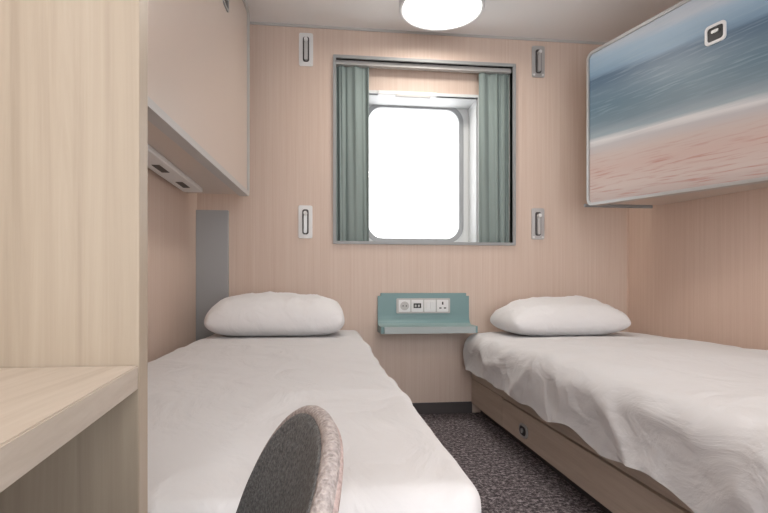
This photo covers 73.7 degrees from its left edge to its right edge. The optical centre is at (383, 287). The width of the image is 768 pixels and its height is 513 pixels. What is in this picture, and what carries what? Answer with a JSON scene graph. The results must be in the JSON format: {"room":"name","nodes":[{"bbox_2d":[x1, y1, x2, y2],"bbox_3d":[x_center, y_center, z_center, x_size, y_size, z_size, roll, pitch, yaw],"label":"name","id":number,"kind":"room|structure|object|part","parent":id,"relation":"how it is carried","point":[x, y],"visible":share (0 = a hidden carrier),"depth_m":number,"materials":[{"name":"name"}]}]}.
{"room":"ship cabin","nodes":[
{"label":"ship cabin","id":0,"kind":"room"},
{"bbox_2d":[148,168,196,361],"bbox_3d":[-0.785,-0.360,0.740,0.050,2.120,4.050,0,0,-7],"label":"wall","id":1,"kind":"structure","parent":0,"point":[171,210],"depth_m":2.24,"materials":[{"name":"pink wood"}]},
{"bbox_2d":[148,0,249,195],"bbox_3d":[-0.703,-0.908,1.560,0.298,0.934,1.942,0,0,-7],"label":"bunk","id":2,"kind":"object","parent":1,"relation":"attached to","point":[199,50],"visible":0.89,"depth_m":1.80,"materials":[{"name":"beige laminate"}]},
{"bbox_2d":[197,25,626,412],"bbox_3d":[0.214,-0.360,2.869,2.425,2.120,0.050,0,0,-7],"label":"wall","id":3,"kind":"structure","parent":0,"point":[582,251],"depth_m":2.84,"materials":[{"name":"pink wood"}]},
{"bbox_2d":[298,205,311,237],"bbox_3d":[-0.423,-0.357,2.752,0.075,0.178,0.036,0,0,-7],"label":"bracket","id":4,"kind":"object","parent":3,"relation":"attached to","point":[304,211],"visible":1,"depth_m":2.76,"materials":[{"name":"white plastic"}]},
{"bbox_2d":[299,33,312,66],"bbox_3d":[-0.420,-1.288,2.752,0.075,0.178,0.036,0,0,-7],"label":"bracket","id":5,"kind":"object","parent":3,"relation":"attached to","point":[305,39],"visible":1,"depth_m":2.76,"materials":[{"name":"white plastic"}]},
{"bbox_2d":[336,58,511,242],"bbox_3d":[0.226,-0.753,2.911,1.042,1.041,0.129,0,0,-7],"label":"lining","id":6,"kind":"object","parent":3,"relation":"attached to","point":[510,75],"visible":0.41,"depth_m":2.94,"materials":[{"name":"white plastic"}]},
{"bbox_2d":[336,60,510,73],"bbox_3d":[0.229,-1.243,2.883,1.002,0.022,0.025,0,0,-7],"label":"track","id":7,"kind":"object","parent":6,"relation":"attached to","point":[338,62],"visible":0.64,"depth_m":2.87,"materials":[{"name":"grey metal"}]},
{"bbox_2d":[336,66,368,240],"bbox_3d":[-0.175,-0.746,2.851,0.183,0.973,0.024,0,0,-7],"label":"curtain","id":8,"kind":"object","parent":7,"relation":"hanging from","point":[352,83],"visible":0.98,"depth_m":2.85,"materials":[{"name":"green fabric"}]},
{"bbox_2d":[479,73,508,242],"bbox_3d":[0.631,-0.746,2.944,0.181,0.973,0.024,0,0,-7],"label":"curtain","id":9,"kind":"object","parent":7,"relation":"hanging from","point":[493,88],"visible":0.99,"depth_m":2.94,"materials":[{"name":"green fabric"}]},
{"bbox_2d":[333,54,515,245],"bbox_3d":[0.227,-0.753,2.904,1.028,1.027,0.142,0,0,-7],"label":"window","id":10,"kind":"structure","parent":3,"relation":"in","point":[379,79],"depth_m":2.89,"materials":[{"name":"grey"}]},
{"bbox_2d":[378,90,436,97],"bbox_3d":[0.134,-1.111,2.932,0.340,0.022,0.025,0,0,-7],"label":"blind cassette","id":11,"kind":"object","parent":10,"relation":"attached to","point":[380,92],"visible":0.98,"depth_m":2.92,"materials":[{"name":"white plastic"}]},
{"bbox_2d":[396,94,429,98],"bbox_3d":[0.165,-1.093,2.921,0.200,0.014,0.015,0,0,-7],"label":"blind latch","id":12,"kind":"object","parent":10,"relation":"attached to","point":[397,95],"visible":1,"depth_m":2.92,"materials":[{"name":"grey plastic"}]},
{"bbox_2d":[369,90,478,241],"bbox_3d":[0.207,-0.686,3.054,0.690,0.878,0.220,0,0,-7],"label":"tunnel","id":13,"kind":"object","parent":10,"relation":"attached to","point":[471,105],"visible":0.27,"depth_m":3.05,"materials":[{"name":"white"}]},
{"bbox_2d":[369,105,467,241],"bbox_3d":[0.181,-0.701,3.172,0.735,0.919,0.060,0,0,-7],"label":"porthole surround","id":14,"kind":"object","parent":13,"relation":"attached to","point":[464,112],"visible":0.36,"depth_m":3.18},
{"bbox_2d":[369,105,462,241],"bbox_3d":[0.185,-0.701,3.136,0.615,0.849,0.012,0,0,-7],"label":"porthole gasket","id":15,"kind":"object","parent":14,"relation":"attached to","point":[460,119],"depth_m":3.16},
{"bbox_2d":[378,293,477,333],"bbox_3d":[0.230,0.134,2.746,0.512,0.212,0.194,0,0,-7],"label":"shelf","id":16,"kind":"object","parent":3,"relation":"attached to","point":[398,313],"visible":1,"depth_m":2.81,"materials":[{"name":"teal laminate"}]},
{"bbox_2d":[400,302,408,309],"bbox_3d":[0.113,0.098,2.802,0.048,0.048,0.004,0,0,-7],"label":"socket","id":17,"kind":"object","parent":16,"relation":"attached to","point":[403,305],"depth_m":2.80,"materials":[{"name":"white plastic"}]},
{"bbox_2d":[412,401,471,413],"bbox_3d":[0.165,0.668,2.834,0.660,0.063,0.008,0,0,-7],"label":"baseboard","id":18,"kind":"structure","parent":3,"relation":"attached to","point":[432,407],"depth_m":2.85,"materials":[{"name":"grey"}]},
{"bbox_2d":[531,208,543,239],"bbox_3d":[0.878,-0.365,2.902,0.075,0.178,0.036,0,0,-7],"label":"bracket","id":19,"kind":"object","parent":3,"relation":"attached to","point":[537,214],"visible":1,"depth_m":2.91,"materials":[{"name":"silver metal"}]},
{"bbox_2d":[532,46,544,77],"bbox_3d":[0.880,-1.289,2.902,0.075,0.178,0.036,0,0,-7],"label":"bracket","id":20,"kind":"object","parent":3,"relation":"attached to","point":[538,52],"visible":1,"depth_m":2.91,"materials":[{"name":"silver metal"}]},
{"bbox_2d":[627,208,628,331],"bbox_3d":[1.419,-0.360,2.979,0.007,2.120,0.007,0,0,-7],"label":"trim","id":21,"kind":"structure","parent":3,"relation":"attached to","point":[627,208],"depth_m":2.98,"materials":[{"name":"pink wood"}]},
{"bbox_2d":[246,0,680,41],"bbox_3d":[0.444,-1.445,0.882,2.525,0.050,4.050,0,0,-7],"label":"ceiling","id":22,"kind":"structure","parent":0,"point":[574,20],"depth_m":2.68,"materials":[{"name":"white paint"}]},
{"bbox_2d":[399,0,484,30],"bbox_3d":[0.278,-1.380,2.468,0.412,0.080,0.412,0,0,-7],"label":"ceiling lamp","id":23,"kind":"object","parent":22,"relation":"attached to","point":[430,15],"depth_m":2.50,"materials":[{"name":"white plastic"}]},
{"bbox_2d":[419,412,605,512],"bbox_3d":[0.444,0.725,0.882,2.525,0.050,4.050,0,0,-7],"label":"floor","id":24,"kind":"structure","parent":0,"point":[507,477],"depth_m":1.96,"materials":[{"name":"carpet"}]},
{"bbox_2d":[0,366,137,492],"bbox_3d":[-0.393,0.387,0.067,0.571,0.624,0.822,0,0,-7],"label":"desk","id":25,"kind":"object","parent":24,"relation":"on","point":[42,409],"visible":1,"depth_m":0.35,"materials":[{"name":"brown wood"}]},
{"bbox_2d":[0,0,147,512],"bbox_3d":[-0.483,-0.360,0.484,0.489,2.118,0.025,0,0,-7],"label":"wall","id":26,"kind":"structure","parent":24,"relation":"on","point":[74,73],"depth_m":0.49,"materials":[{"name":"brown wood"}]},
{"bbox_2d":[196,210,228,340],"bbox_3d":[-0.904,0.145,2.699,0.163,1.109,0.029,0,0,-7],"label":"panel","id":27,"kind":"object","parent":24,"relation":"on","point":[212,226],"visible":0.52,"depth_m":2.68,"materials":[{"name":"grey laminate"}]},
{"bbox_2d":[236,405,343,512],"bbox_3d":[-0.230,0.389,0.266,0.415,0.623,0.329,0,0,-7],"label":"upholstered chair","id":28,"kind":"object","parent":24,"relation":"on","point":[299,469],"visible":1,"depth_m":0.33,"materials":[{"name":"grey fabric"}]},
{"bbox_2d":[148,330,480,512],"bbox_3d":[-0.382,0.455,1.629,0.776,0.489,2.225,0,0,-7],"label":"bed","id":29,"kind":"object","parent":24,"relation":"on","point":[215,401],"visible":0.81,"depth_m":0.82,"materials":[{"name":"white fabric"}]},
{"bbox_2d":[204,291,344,335],"bbox_3d":[-0.506,0.117,2.458,0.633,0.204,0.410,0,0,-7],"label":"pillow","id":30,"kind":"object","parent":29,"relation":"on","point":[269,313],"visible":1,"depth_m":2.28,"materials":[{"name":"white fabric"}]},
{"bbox_2d":[463,331,767,512],"bbox_3d":[1.046,0.458,1.813,1.026,0.484,2.240,0,0,-7],"label":"bed","id":31,"kind":"object","parent":24,"relation":"on","point":[634,422],"visible":0.92,"depth_m":1.42,"materials":[{"name":"white fabric"}]},
{"bbox_2d":[490,295,630,335],"bbox_3d":[0.896,0.136,2.651,0.627,0.197,0.404,0,0,-7],"label":"pillow","id":32,"kind":"object","parent":31,"relation":"on","point":[567,315],"visible":1,"depth_m":2.49,"materials":[{"name":"white fabric"}]},
{"bbox_3d":[0.622,0.483,1.791,0.012,0.043,2.176,0,0,-7],"label":"rail","id":33,"kind":"part","parent":31,"relation":"part of","materials":[{"name":"beige wood"}]},
{"bbox_3d":[0.627,0.577,1.739,0.014,0.130,1.270,0,0,-7],"label":"drawer","id":34,"kind":"part","parent":31,"relation":"part of","materials":[{"name":"beige wood"}]},
{"bbox_2d":[629,187,767,349],"bbox_3d":[1.673,-0.360,1.024,0.050,2.120,4.050,0,0,-7],"label":"wall","id":35,"kind":"structure","parent":0,"point":[698,268],"depth_m":2.38,"materials":[{"name":"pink wood"}]},
{"bbox_2d":[250,0,682,44],"bbox_3d":[0.447,-1.414,0.857,2.425,0.012,4.000,0,0,-7],"label":"trim","id":36,"kind":"structure","parent":35,"relation":"attached to","point":[251,23],"depth_m":2.84,"materials":[{"name":"grey"}]},
{"bbox_2d":[584,0,767,207],"bbox_3d":[1.325,-0.774,1.999,0.415,0.859,1.471,0,0,-7],"label":"bunk","id":37,"kind":"object","parent":35,"relation":"attached to","point":[677,102],"visible":1,"depth_m":2.14,"materials":[{"name":"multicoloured laminate"}]},
{"bbox_3d":[1.246,-0.435,2.721,0.380,0.018,0.018,0,0,-7],"label":"pivot arm","id":38,"kind":"part","parent":37,"relation":"part of","materials":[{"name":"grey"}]},
{"bbox_3d":[1.286,-0.998,1.989,0.006,0.013,0.030,0,0,-20],"label":"latch lever","id":39,"kind":"part","parent":37,"relation":"part of","materials":[{"name":"silver metal"}]}
]}

